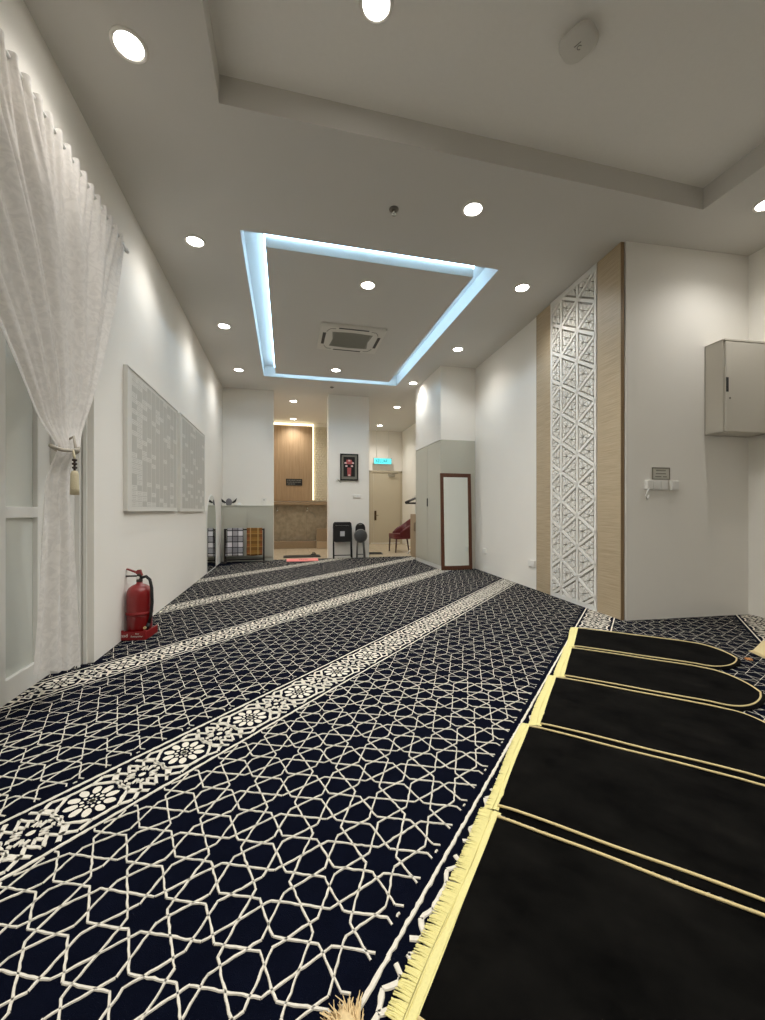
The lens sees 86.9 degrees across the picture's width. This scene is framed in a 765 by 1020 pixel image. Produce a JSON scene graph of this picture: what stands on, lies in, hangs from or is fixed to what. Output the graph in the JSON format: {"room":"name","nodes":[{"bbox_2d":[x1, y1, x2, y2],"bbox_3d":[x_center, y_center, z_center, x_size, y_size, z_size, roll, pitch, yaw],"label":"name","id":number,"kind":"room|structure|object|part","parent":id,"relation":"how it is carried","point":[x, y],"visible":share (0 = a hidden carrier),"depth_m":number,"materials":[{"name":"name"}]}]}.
{"room":"mosque","nodes":[
{"label":"mosque","id":0,"kind":"room"},
{"bbox_2d":[0,0,222,662],"bbox_3d":[-2.127,-0.779,2.576,0.300,3.722,12.800,0,0,-13],"label":"wall","id":1,"kind":"structure","parent":0,"point":[151,333],"depth_m":3.40,"materials":[{"name":"paint"}]},
{"bbox_2d":[0,326,87,707],"bbox_3d":[-1.855,-0.349,1.485,0.202,2.862,2.750,0,0,-13],"label":"door","id":2,"kind":"structure","parent":1,"relation":"in","point":[26,457],"depth_m":2.41,"materials":[{"name":"white paint"}]},
{"bbox_3d":[-1.920,-0.330,1.418,0.013,2.700,2.450,0,0,-13],"label":"glass pane","id":3,"kind":"part","parent":2,"relation":"part of","materials":[{"name":"grey glass"}]},
{"bbox_3d":[-1.917,-0.305,1.439,0.050,2.750,2.490,0,0,-13],"label":"rail","id":4,"kind":"part","parent":2,"relation":"part of","materials":[{"name":"white paint"}]},
{"bbox_3d":[-1.855,-0.349,1.485,0.202,2.862,2.750,0,0,-13],"label":"frame","id":5,"kind":"part","parent":2,"relation":"part of","materials":[{"name":"white paint"}]},
{"bbox_2d":[5,48,129,253],"bbox_3d":[-1.701,-2.100,1.632,0.087,0.036,3.365,0,0,-13],"label":"curtain rod","id":6,"kind":"object","parent":1,"relation":"attached to","point":[126,249],"visible":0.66,"depth_m":2.32,"materials":[{"name":"white paint"}]},
{"bbox_2d":[0,28,123,675],"bbox_3d":[-1.645,-0.584,1.735,0.164,3.100,3.000,0,0,-13],"label":"sheer curtain","id":7,"kind":"object","parent":6,"relation":"hanging from","point":[61,256],"visible":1,"depth_m":2.20,"materials":[{"name":"white fabric"}]},
{"bbox_2d":[123,364,177,510],"bbox_3d":[-2.329,-0.610,4.147,0.034,1.224,1.604,0,0,-13],"label":"board","id":8,"kind":"object","parent":1,"relation":"attached to","point":[150,422],"visible":1,"depth_m":3.87,"materials":[{"name":"white"}]},
{"bbox_2d":[178,413,204,511],"bbox_3d":[-2.728,-0.613,5.815,0.034,1.239,1.554,0,0,-13],"label":"board","id":9,"kind":"object","parent":1,"relation":"attached to","point":[191,441],"visible":1,"depth_m":5.61,"materials":[{"name":"white"}]},
{"bbox_2d":[223,388,273,559],"bbox_3d":[-2.977,-0.779,8.835,1.155,3.722,0.170,0,0,-13],"label":"wall","id":10,"kind":"structure","parent":0,"point":[248,414],"depth_m":8.77,"materials":[{"name":"paint"}]},
{"bbox_2d":[274,421,326,540],"bbox_3d":[-2.358,-0.779,12.196,2.680,3.722,0.180,0,0,-13],"label":"wall","id":11,"kind":"structure","parent":0,"point":[315,424],"depth_m":12.14,"materials":[{"name":"paint"}]},
{"bbox_2d":[274,424,312,500],"bbox_3d":[-2.765,-1.410,11.955,1.375,2.240,0.100,0,0,-13],"label":"wall panel","id":12,"kind":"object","parent":11,"relation":"attached to","point":[293,444],"depth_m":11.94,"materials":[{"name":"brown wood"}]},
{"bbox_2d":[274,422,313,499],"bbox_3d":[-2.743,-1.458,11.914,1.400,2.255,0.050,0,0,-13],"label":"led strip","id":13,"kind":"object","parent":11,"relation":"attached to","point":[274,422],"visible":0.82,"depth_m":12.05,"materials":[{"name":"white plastic"}]},
{"bbox_2d":[286,479,301,485],"bbox_3d":[-2.608,-0.850,11.931,0.470,0.200,0.014,0,0,-13],"label":"wall sign","id":14,"kind":"object","parent":11,"relation":"attached to","point":[289,482],"visible":1,"depth_m":11.93,"materials":[{"name":"black plastic"}]},
{"bbox_2d":[274,540,315,548],"bbox_3d":[-2.463,0.979,11.862,1.920,0.207,0.380,0,0,-13],"label":"trim","id":15,"kind":"structure","parent":11,"relation":"attached to","point":[291,544],"depth_m":11.65,"materials":[{"name":"brown stone"}]},
{"bbox_2d":[274,505,326,540],"bbox_3d":[-2.503,0.347,12.028,1.920,1.045,0.080,0,0,-13],"label":"trim","id":16,"kind":"structure","parent":11,"relation":"attached to","point":[291,522],"depth_m":11.99,"materials":[{"name":"brown stone"}]},
{"bbox_2d":[274,501,326,504],"bbox_3d":[-2.477,-0.225,11.921,1.920,0.100,0.300,0,0,-13],"label":"trim","id":17,"kind":"structure","parent":11,"relation":"attached to","point":[275,502],"depth_m":11.77,"materials":[{"name":"brown wood"}]},
{"bbox_2d":[327,394,368,557],"bbox_3d":[-0.803,-0.779,9.400,0.935,3.722,0.320,0,0,-13],"label":"wall pillar","id":18,"kind":"structure","parent":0,"point":[347,416],"depth_m":9.25,"materials":[{"name":"paint"}]},
{"bbox_2d":[340,453,357,480],"bbox_3d":[-0.760,-1.000,9.226,0.415,0.610,0.035,0,0,-13],"label":"framed picture","id":19,"kind":"object","parent":18,"relation":"attached to","point":[348,462],"visible":1,"depth_m":9.22,"materials":[{"name":"black plastic"}]},
{"bbox_2d":[353,494,360,497],"bbox_3d":[-0.591,-0.340,9.275,0.176,0.090,0.019,0,0,-13],"label":"wall switch","id":20,"kind":"object","parent":18,"relation":"attached to","point":[354,495],"visible":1,"depth_m":9.27,"materials":[{"name":"white plastic"}]},
{"bbox_2d":[274,543,437,568],"bbox_3d":[0.309,1.126,5.163,7.400,0.088,16.700,0,0,-13],"label":"floor","id":21,"kind":"structure","parent":0,"point":[402,549],"depth_m":10.79,"materials":[{"name":"beige tile"}]},
{"bbox_2d":[283,555,320,557],"bbox_3d":[-1.912,1.073,9.598,0.860,0.016,0.420,0,0,-13],"label":"floor mat","id":22,"kind":"object","parent":21,"relation":"on","point":[284,556],"visible":1,"depth_m":9.49,"materials":[{"name":"grey fabric"}]},
{"bbox_2d":[316,528,326,548],"bbox_3d":[-1.694,0.797,11.743,0.440,0.570,0.190,0,0,-13],"label":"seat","id":23,"kind":"object","parent":21,"relation":"on","point":[321,534],"visible":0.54,"depth_m":11.70,"materials":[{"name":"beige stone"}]},
{"bbox_2d":[0,556,764,1019],"bbox_3d":[0.832,1.074,3.294,6.252,0.015,12.422,0,0,-13],"label":"carpet","id":24,"kind":"object","parent":21,"relation":"on","point":[258,805],"visible":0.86,"depth_m":1.60,"materials":[{"name":"black carpet"}]},
{"bbox_2d":[121,568,157,640],"bbox_3d":[-2.071,0.777,3.442,0.258,0.580,0.225,0,0,-5],"label":"fire extinguisher","id":25,"kind":"object","parent":24,"relation":"on","point":[140,596],"visible":0.99,"depth_m":3.37,"materials":[{"name":"red metal"}]},
{"bbox_3d":[-2.110,0.517,3.439,0.130,0.061,0.020,0,0,-5],"label":"lever","id":26,"kind":"part","parent":25,"relation":"part of","materials":[{"name":"red metal"}]},
{"bbox_2d":[121,625,157,640],"bbox_3d":[-2.071,1.027,3.443,0.202,0.080,0.223,0,0,-5],"label":"stand","id":27,"kind":"object","parent":24,"relation":"on","point":[143,632],"depth_m":3.34,"materials":[{"name":"red plastic"}]},
{"bbox_2d":[206,495,215,573],"bbox_3d":[-3.087,0.387,7.292,0.016,1.360,0.900,0,0,-13],"label":"arched mirror","id":28,"kind":"object","parent":24,"relation":"on","point":[211,508],"visible":1,"depth_m":7.17,"materials":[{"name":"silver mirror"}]},
{"bbox_2d":[223,528,264,563],"bbox_3d":[-2.857,0.717,8.365,0.800,0.703,0.240,0,0,-13],"label":"towel rack","id":29,"kind":"object","parent":24,"relation":"on","point":[263,529],"visible":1,"depth_m":8.34,"materials":[{"name":"black metal"}]},
{"bbox_3d":[-3.224,0.717,8.277,0.045,0.703,0.240,0,0,-13],"label":"post","id":30,"kind":"part","parent":29,"relation":"part of","materials":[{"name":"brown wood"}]},
{"bbox_2d":[225,528,242,555],"bbox_3d":[-3.048,0.640,8.318,0.344,0.582,0.078,0,0,-13],"label":"sarong","id":31,"kind":"object","parent":29,"relation":"on","point":[234,541],"visible":1,"depth_m":8.29,"materials":[{"name":"grey fabric"}]},
{"bbox_3d":[-2.857,1.005,8.365,0.800,0.028,0.024,0,0,-13],"label":"rail","id":32,"kind":"part","parent":29,"relation":"part of","materials":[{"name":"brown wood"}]},
{"bbox_2d":[247,528,261,555],"bbox_3d":[-2.662,0.638,8.410,0.311,0.578,0.078,0,0,-13],"label":"sarong","id":33,"kind":"object","parent":29,"relation":"on","point":[254,535],"visible":1,"depth_m":8.38,"materials":[{"name":"orange fabric"}]},
{"bbox_3d":[-2.483,0.717,8.454,0.032,0.703,0.240,0,0,-13],"label":"post","id":34,"kind":"part","parent":29,"relation":"part of","materials":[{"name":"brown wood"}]},
{"bbox_2d":[221,505,273,561],"bbox_3d":[-2.881,0.475,8.661,1.055,1.185,0.210,0,0,-13],"label":"half wall","id":35,"kind":"structure","parent":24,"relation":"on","point":[232,516],"depth_m":8.57,"materials":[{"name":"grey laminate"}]},
{"bbox_2d":[221,498,236,504],"bbox_3d":[-3.250,-0.196,8.549,0.320,0.155,0.104,0,0,-13],"label":"emergency light","id":36,"kind":"object","parent":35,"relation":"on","point":[228,501],"visible":0.95,"depth_m":8.52,"materials":[{"name":"black plastic"}]},
{"bbox_3d":[-3.094,0.448,8.524,0.458,1.065,0.019,0,0,-13],"label":"door","id":37,"kind":"part","parent":35,"relation":"part of","materials":[{"name":"grey laminate"}]},
{"bbox_3d":[-2.610,0.448,8.639,0.527,1.065,0.019,0,0,-13],"label":"door","id":38,"kind":"part","parent":35,"relation":"part of","materials":[{"name":"grey laminate"}]},
{"bbox_2d":[262,498,266,505],"bbox_3d":[-2.554,-0.201,8.713,0.100,0.165,0.078,0,0,-13],"label":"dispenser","id":39,"kind":"object","parent":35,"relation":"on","point":[264,500],"visible":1,"depth_m":8.68,"materials":[{"name":"white plastic"}]},
{"bbox_2d":[286,558,317,561],"bbox_3d":[-1.734,1.061,8.767,0.680,0.013,0.440,0,0,-13],"label":"mat","id":40,"kind":"object","parent":24,"relation":"on","point":[301,559],"visible":1,"depth_m":8.79,"materials":[{"name":"pink fabric"}]},
{"bbox_2d":[320,990,363,1019],"bbox_3d":[-0.076,1.053,0.830,0.105,0.052,0.109,0,0,-23],"label":"tassel","id":41,"kind":"object","parent":24,"relation":"on","point":[347,1011],"visible":1,"depth_m":0.84,"materials":[{"name":"beige fabric"}]},
{"bbox_2d":[333,522,351,558],"bbox_3d":[-0.900,0.657,9.083,0.441,0.818,0.111,0,0,-13],"label":"folding chair","id":42,"kind":"object","parent":24,"relation":"on","point":[342,533],"visible":1,"depth_m":9.06,"materials":[{"name":"black plastic"}]},
{"bbox_3d":[-0.896,0.511,9.068,0.425,0.370,0.030,0,-5,-13],"label":"seat","id":43,"kind":"part","parent":42,"relation":"part of","materials":[{"name":"black plastic"}]},
{"bbox_3d":[-0.906,0.349,9.111,0.430,0.200,0.022,0,-5,-13],"label":"backrest","id":44,"kind":"part","parent":42,"relation":"part of","materials":[{"name":"black plastic"}]},
{"bbox_2d":[354,523,366,557],"bbox_3d":[-0.499,0.669,9.182,0.312,0.794,0.111,0,0,-13],"label":"folding stool","id":45,"kind":"object","parent":24,"relation":"on","point":[360,535],"visible":1,"depth_m":9.16,"materials":[{"name":"grey plastic"}]},
{"bbox_3d":[-0.506,0.371,9.210,0.230,0.195,0.030,0,-5,-13],"label":"backrest","id":46,"kind":"part","parent":45,"relation":"part of","materials":[{"name":"black plastic"}]},
{"bbox_3d":[-0.495,0.565,9.165,0.296,0.296,0.034,0,-5,-13],"label":"seat","id":47,"kind":"part","parent":45,"relation":"part of","materials":[{"name":"grey fabric"}]},
{"bbox_2d":[440,473,471,569],"bbox_3d":[1.343,0.191,7.362,0.600,1.754,0.097,0,0,-13],"label":"leaning mirror","id":48,"kind":"object","parent":24,"relation":"on","point":[455,488],"visible":1,"depth_m":7.36,"materials":[{"name":"brown mirror"}]},
{"bbox_2d":[385,807,764,1019],"bbox_3d":[0.679,1.054,0.854,1.173,0.023,0.696,0,0,30],"label":"mat","id":49,"kind":"object","parent":24,"relation":"on","point":[535,924],"visible":1,"depth_m":0.98,"materials":[{"name":"black fabric"}]},
{"bbox_2d":[484,723,764,912],"bbox_3d":[1.016,1.054,1.452,1.142,0.023,0.667,0,0,30],"label":"mat","id":50,"kind":"object","parent":24,"relation":"on","point":[695,826],"visible":1,"depth_m":1.43,"materials":[{"name":"black fabric"}]},
{"bbox_2d":[529,675,764,783],"bbox_3d":[1.382,1.054,2.025,1.143,0.023,0.702,0,0,30],"label":"mat","id":51,"kind":"object","parent":24,"relation":"on","point":[711,737],"visible":1,"depth_m":1.99,"materials":[{"name":"black fabric"}]},
{"bbox_2d":[565,627,740,669],"bbox_3d":[2.059,1.054,3.148,1.125,0.023,0.603,0,0,29],"label":"mat","id":52,"kind":"object","parent":24,"relation":"on","point":[673,650],"visible":1,"depth_m":3.11,"materials":[{"name":"black fabric"}]},
{"bbox_2d":[554,647,764,710],"bbox_3d":[1.732,1.054,2.604,1.107,0.023,0.646,0,0,29],"label":"mat","id":53,"kind":"object","parent":24,"relation":"on","point":[700,684],"visible":0.99,"depth_m":2.55,"materials":[{"name":"black fabric"}]},
{"bbox_2d":[750,641,764,657],"bbox_3d":[2.987,1.061,2.979,0.531,0.012,0.400,0,0,-33],"label":"rug corner","id":54,"kind":"object","parent":24,"relation":"on","point":[759,650],"visible":1,"depth_m":3.06,"materials":[{"name":"beige fabric"}]},
{"bbox_2d":[389,519,409,552],"bbox_3d":[0.570,0.615,10.783,0.729,0.934,0.567,0,0,-21],"label":"upholstered chair","id":55,"kind":"object","parent":21,"relation":"on","point":[403,531],"visible":0.66,"depth_m":10.54,"materials":[{"name":"red leather"}]},
{"bbox_3d":[0.498,0.662,10.755,0.575,0.135,0.540,0,0,-21],"label":"seat","id":56,"kind":"part","parent":55,"relation":"part of","materials":[{"name":"red leather"}]},
{"bbox_3d":[0.635,0.434,10.808,0.590,0.572,0.567,0,0,-21],"label":"backrest","id":57,"kind":"part","parent":55,"relation":"part of","materials":[{"name":"red leather"}]},
{"bbox_2d":[410,514,415,557],"bbox_3d":[0.985,0.576,9.334,0.527,1.008,0.744,0,0,-13],"label":"base cabinet","id":58,"kind":"object","parent":21,"relation":"on","point":[412,516],"visible":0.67,"depth_m":9.40,"materials":[{"name":"brown wood"}]},
{"bbox_3d":[0.800,0.565,9.101,0.015,0.930,0.364,0,0,-13],"label":"door","id":59,"kind":"part","parent":58,"relation":"part of","materials":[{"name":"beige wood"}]},
{"bbox_2d":[416,440,474,569],"bbox_3d":[1.215,-0.116,8.129,0.695,2.368,1.448,0,0,-13],"label":"wardrobe","id":60,"kind":"object","parent":21,"relation":"on","point":[442,456],"visible":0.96,"depth_m":7.65,"materials":[{"name":"grey laminate"}]},
{"bbox_3d":[0.815,-0.147,8.403,0.020,2.285,0.724,0,0,-13],"label":"door","id":61,"kind":"part","parent":60,"relation":"part of","materials":[{"name":"grey laminate"}]},
{"bbox_3d":[0.984,-0.147,7.697,0.020,2.285,0.708,0,0,-13],"label":"door","id":62,"kind":"part","parent":60,"relation":"part of","materials":[{"name":"grey laminate"}]},
{"bbox_3d":[0.809,0.348,10.125,0.370,1.480,0.442,0,0,-13],"label":"stand","id":63,"kind":"object","parent":21,"relation":"on","visible":0},
{"bbox_2d":[407,498,415,503],"bbox_3d":[0.840,-0.283,9.999,0.484,0.215,0.040,0,0,-7],"label":"hanger","id":64,"kind":"object","parent":63,"relation":"hanging from","point":[409,501],"visible":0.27,"depth_m":9.97,"materials":[{"name":"black metal"}]},
{"bbox_2d":[369,431,401,543],"bbox_3d":[-0.228,-0.779,13.435,2.200,3.722,0.200,0,0,-13],"label":"wall","id":65,"kind":"structure","parent":0,"point":[395,438],"depth_m":13.41,"materials":[{"name":"paint"}]},
{"bbox_2d":[369,470,401,543],"bbox_3d":[0.094,-0.124,13.337,1.180,2.412,0.199,0,0,-13],"label":"door","id":66,"kind":"structure","parent":65,"relation":"in","point":[385,487],"depth_m":13.39,"materials":[{"name":"beige wood"}]},
{"bbox_2d":[24,0,764,431],"bbox_3d":[0.309,-2.790,5.163,7.400,0.300,16.700,0,0,-13],"label":"ceiling","id":67,"kind":"structure","parent":0,"point":[227,162],"depth_m":3.55,"materials":[{"name":"paint"}]},
{"bbox_2d":[109,25,148,63],"bbox_3d":[-1.436,-2.635,2.289,0.192,0.010,0.192,0,0,-13],"label":"recessed light","id":68,"kind":"object","parent":67,"relation":"in","point":[127,43],"visible":1,"depth_m":2.28,"materials":[{"name":"white plastic"}]},
{"bbox_2d":[113,30,143,59],"bbox_3d":[-1.436,-2.637,2.289,0.151,0.004,0.151,0,0,26],"label":"diffuser","id":69,"kind":"object","parent":68,"relation":"attached to","point":[128,44],"depth_m":2.28,"materials":[{"name":"white plastic"}]},
{"bbox_2d":[184,234,205,247],"bbox_3d":[-1.833,-2.635,3.952,0.192,0.010,0.192,0,0,-13],"label":"recessed light","id":70,"kind":"object","parent":67,"relation":"in","point":[195,241],"visible":1,"depth_m":3.95,"materials":[{"name":"white"}]},
{"bbox_2d":[187,237,202,246],"bbox_3d":[-1.833,-2.637,3.952,0.151,0.004,0.151,0,0,26],"label":"diffuser","id":71,"kind":"object","parent":70,"relation":"attached to","point":[192,241],"depth_m":3.95,"materials":[{"name":"white plastic"}]},
{"bbox_2d":[217,323,230,328],"bbox_3d":[-2.261,-2.635,5.763,0.192,0.010,0.192,0,0,-13],"label":"recessed light","id":72,"kind":"object","parent":67,"relation":"in","point":[220,325],"visible":1,"depth_m":5.76,"materials":[{"name":"white plastic"}]},
{"bbox_2d":[218,324,228,328],"bbox_3d":[-2.261,-2.637,5.763,0.151,0.004,0.151,0,0,37],"label":"diffuser","id":73,"kind":"object","parent":72,"relation":"attached to","point":[223,326],"depth_m":5.77,"materials":[{"name":"white plastic"}]},
{"bbox_2d":[233,368,243,371],"bbox_3d":[-2.688,-2.635,7.552,0.192,0.010,0.192,0,0,-13],"label":"recessed light","id":74,"kind":"object","parent":67,"relation":"in","point":[234,369],"visible":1,"depth_m":7.53,"materials":[{"name":"white plastic"}]},
{"bbox_2d":[331,368,340,371],"bbox_3d":[-0.871,-2.635,7.565,0.192,0.010,0.192,0,0,-13],"label":"recessed light","id":75,"kind":"object","parent":67,"relation":"in","point":[333,369],"visible":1,"depth_m":7.57,"materials":[{"name":"white plastic"}]},
{"bbox_2d":[317,322,386,353],"bbox_3d":[-0.493,-2.618,6.174,0.950,0.045,0.900,0,0,-13],"label":"air conditioner","id":76,"kind":"object","parent":67,"relation":"attached to","point":[332,336],"visible":1,"depth_m":6.06,"materials":[{"name":"white plastic"}]},
{"bbox_2d":[329,332,372,348],"bbox_3d":[-0.493,-2.601,6.174,0.600,0.006,0.550,0,0,-13],"label":"grille","id":77,"kind":"object","parent":76,"relation":"attached to","point":[346,340],"depth_m":6.15,"materials":[{"name":"grey plastic"}]},
{"bbox_2d":[360,280,375,289],"bbox_3d":[-0.171,-2.635,4.719,0.192,0.010,0.192,0,0,-13],"label":"recessed light","id":78,"kind":"object","parent":67,"relation":"in","point":[367,284],"visible":1,"depth_m":4.71,"materials":[{"name":"white plastic"}]},
{"bbox_2d":[362,282,373,288],"bbox_3d":[-0.171,-2.637,4.719,0.151,0.004,0.151,0,0,26],"label":"diffuser","id":79,"kind":"object","parent":78,"relation":"attached to","point":[365,285],"depth_m":4.72,"materials":[{"name":"white plastic"}]},
{"bbox_2d":[264,234,474,366],"bbox_3d":[-0.517,-2.765,6.158,2.291,0.020,3.856,0,0,-13],"label":"strip light","id":80,"kind":"object","parent":67,"relation":"in","point":[264,234],"visible":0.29,"depth_m":4.32,"materials":[{"name":"white plastic"}]},
{"bbox_2d":[373,430,391,464],"bbox_3d":[0.003,-2.083,13.244,0.610,1.115,0.059,0,0,-13],"label":"exit sign","id":81,"kind":"object","parent":67,"relation":"hanging from","point":[382,461],"visible":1,"depth_m":13.22,"materials":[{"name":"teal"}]},
{"bbox_3d":[0.009,-1.631,13.221,0.580,0.178,0.007,0,0,-13],"label":"lit panel","id":82,"kind":"part","parent":81,"relation":"part of","materials":[{"name":"teal plastic"}]},
{"bbox_2d":[389,206,398,215],"bbox_3d":[0.100,-2.615,3.532,0.084,0.049,0.084,0,0,-13],"label":"sprinkler","id":83,"kind":"object","parent":67,"relation":"attached to","point":[393,209],"visible":1,"depth_m":3.52,"materials":[{"name":"silver metal"}]},
{"bbox_2d":[452,347,463,351],"bbox_3d":[1.229,-2.635,6.586,0.192,0.010,0.192,0,0,-13],"label":"recessed light","id":84,"kind":"object","parent":67,"relation":"in","point":[455,349],"visible":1,"depth_m":6.59,"materials":[{"name":"white"}]},
{"bbox_2d":[462,200,483,216],"bbox_3d":[0.791,-2.635,3.530,0.192,0.010,0.192,0,0,-13],"label":"recessed light","id":85,"kind":"object","parent":67,"relation":"in","point":[475,208],"visible":1,"depth_m":3.52,"materials":[{"name":"white"}]},
{"bbox_2d":[464,203,481,215],"bbox_3d":[0.791,-2.637,3.530,0.151,0.004,0.151,0,0,26],"label":"diffuser","id":86,"kind":"object","parent":85,"relation":"attached to","point":[470,209],"depth_m":3.53,"materials":[{"name":"white plastic"}]},
{"bbox_2d":[208,0,764,187],"bbox_3d":[1.433,-2.834,0.748,3.975,0.012,4.790,0,0,-13],"label":"ceiling","id":87,"kind":"structure","parent":67,"relation":"attached to","point":[672,90],"depth_m":2.56,"materials":[{"name":"paint"}]},
{"bbox_2d":[359,0,392,24],"bbox_3d":[-0.035,-2.823,2.254,0.192,0.010,0.192,0,0,-13],"label":"recessed light","id":88,"kind":"object","parent":87,"relation":"in","point":[375,12],"visible":1,"depth_m":2.28,"materials":[{"name":"white plastic"}]},
{"bbox_2d":[363,0,389,20],"bbox_3d":[-0.035,-2.825,2.254,0.151,0.004,0.151,0,0,37],"label":"diffuser","id":89,"kind":"object","parent":88,"relation":"attached to","point":[373,10],"depth_m":2.28,"materials":[{"name":"white plastic"}]},
{"bbox_2d":[558,19,598,64],"bbox_3d":[1.168,-2.798,2.407,0.200,0.059,0.200,0,0,-41],"label":"smoke detector","id":90,"kind":"object","parent":87,"relation":"attached to","point":[580,40],"visible":1,"depth_m":2.39,"materials":[{"name":"white plastic"}]},
{"bbox_2d":[514,283,530,291],"bbox_3d":[1.651,-2.635,4.774,0.192,0.010,0.192,0,0,-13],"label":"recessed light","id":91,"kind":"object","parent":67,"relation":"in","point":[522,287],"visible":1,"depth_m":4.76,"materials":[{"name":"white plastic"}]},
{"bbox_2d":[516,285,528,290],"bbox_3d":[1.651,-2.637,4.774,0.151,0.004,0.151,0,0,37],"label":"diffuser","id":92,"kind":"object","parent":91,"relation":"attached to","point":[518,287],"depth_m":4.76,"materials":[{"name":"white plastic"}]},
{"bbox_2d":[752,199,764,212],"bbox_3d":[3.304,-2.635,3.473,0.192,0.010,0.192,0,0,-13],"label":"recessed light","id":93,"kind":"object","parent":67,"relation":"in","point":[758,207],"visible":1,"depth_m":3.51,"materials":[{"name":"white"}]},
{"bbox_2d":[755,201,764,210],"bbox_3d":[3.304,-2.637,3.473,0.151,0.004,0.151,0,0,26],"label":"diffuser","id":94,"kind":"object","parent":93,"relation":"attached to","point":[760,206],"depth_m":3.50,"materials":[{"name":"white plastic"}]},
{"bbox_2d":[402,423,415,544],"bbox_3d":[1.286,-0.779,11.360,0.220,3.722,4.900,0,0,-13],"label":"wall","id":95,"kind":"structure","parent":0,"point":[409,435],"depth_m":12.82,"materials":[{"name":"paint"}]},
{"bbox_2d":[416,366,474,450],"bbox_3d":[1.247,-1.971,8.137,0.737,1.338,1.450,0,0,-13],"label":"wall","id":96,"kind":"structure","parent":0,"point":[445,401],"depth_m":7.46,"materials":[{"name":"paint"}]},
{"bbox_2d":[475,241,747,620],"bbox_3d":[2.667,-0.779,6.559,1.765,3.722,5.320,0,0,-13],"label":"wall","id":97,"kind":"structure","parent":0,"point":[686,549],"depth_m":4.10,"materials":[{"name":"paint"}]},
{"bbox_2d":[528,560,534,566],"bbox_3d":[2.063,0.725,5.593,0.028,0.086,0.150,0,0,-10],"label":"power socket","id":98,"kind":"object","parent":97,"relation":"attached to","point":[531,563],"visible":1,"depth_m":5.57,"materials":[{"name":"white plastic"}]},
{"bbox_2d":[536,305,549,594],"bbox_3d":[2.118,-0.784,5.301,0.012,3.706,0.342,0,0,-10],"label":"oak panel","id":99,"kind":"object","parent":97,"relation":"attached to","point":[542,319],"visible":1,"depth_m":5.30,"materials":[{"name":"beige wood"}]},
{"bbox_2d":[550,263,596,610],"bbox_3d":[2.221,-0.784,4.715,0.040,3.704,0.847,0,0,-9],"label":"decorative lattice panel","id":100,"kind":"object","parent":97,"relation":"attached to","point":[574,456],"visible":1,"depth_m":4.66,"materials":[{"name":"grey wood"}]},
{"bbox_2d":[597,242,623,619],"bbox_3d":[2.323,-0.784,4.127,0.034,3.706,0.342,0,0,-9],"label":"oak panel","id":101,"kind":"object","parent":97,"relation":"attached to","point":[610,269],"visible":1,"depth_m":4.08,"materials":[{"name":"beige wood"}]},
{"bbox_2d":[644,480,652,499],"bbox_3d":[2.603,-0.207,3.958,0.086,0.197,0.056,0,0,-10],"label":"plug adapter","id":102,"kind":"object","parent":97,"relation":"attached to","point":[648,484],"visible":1,"depth_m":3.94,"materials":[{"name":"white plastic"}]},
{"bbox_2d":[652,480,667,489],"bbox_3d":[2.747,-0.255,3.999,0.185,0.098,0.022,0,0,-10],"label":"wall switch","id":103,"kind":"object","parent":97,"relation":"attached to","point":[657,484],"visible":0.93,"depth_m":3.99,"materials":[{"name":"white plastic"}]},
{"bbox_2d":[652,467,669,479],"bbox_3d":[2.764,-0.372,4.009,0.200,0.120,0.009,0,0,-9],"label":"framed notice","id":104,"kind":"object","parent":97,"relation":"attached to","point":[658,473],"visible":1,"depth_m":4.01,"materials":[{"name":"grey paper"}]},
{"bbox_2d":[669,481,678,490],"bbox_3d":[2.902,-0.252,4.017,0.086,0.098,0.038,0,0,-10],"label":"wall switch","id":105,"kind":"object","parent":97,"relation":"attached to","point":[673,485],"visible":1,"depth_m":4.00,"materials":[{"name":"white plastic"}]},
{"bbox_2d":[705,338,764,436],"bbox_3d":[3.550,-1.216,4.038,0.540,0.900,0.211,0,0,-10],"label":"upper cabinet","id":106,"kind":"object","parent":97,"relation":"attached to","point":[734,368],"visible":1,"depth_m":3.94,"materials":[{"name":"silver metal"}]},
{"bbox_3d":[3.326,-1.221,3.897,0.028,0.140,0.005,0,0,-10],"label":"handle","id":107,"kind":"part","parent":106,"relation":"part of","materials":[{"name":"black plastic"}]},
{"bbox_3d":[3.570,-1.205,3.948,0.525,0.870,0.020,0,0,-10],"label":"door","id":108,"kind":"part","parent":106,"relation":"part of","materials":[{"name":"silver metal"}]},
{"bbox_2d":[748,247,764,617],"bbox_3d":[4.661,-0.779,1.062,0.240,3.722,6.700,0,0,-13],"label":"wall","id":109,"kind":"structure","parent":0,"point":[756,261],"depth_m":4.11,"materials":[{"name":"paint"}]},
{"bbox_3d":[-1.077,-0.779,11.397,0.560,3.722,3.730,0,0,-13],"label":"wall partition","id":110,"kind":"structure","parent":0,"visible":0},
{"bbox_2d":[313,427,326,500],"bbox_3d":[-1.821,-1.410,12.188,0.520,2.240,0.085,0,0,-13],"label":"trim","id":111,"kind":"structure","parent":110,"relation":"attached to","point":[320,433],"depth_m":12.16,"materials":[{"name":"beige stone"}]}
]}

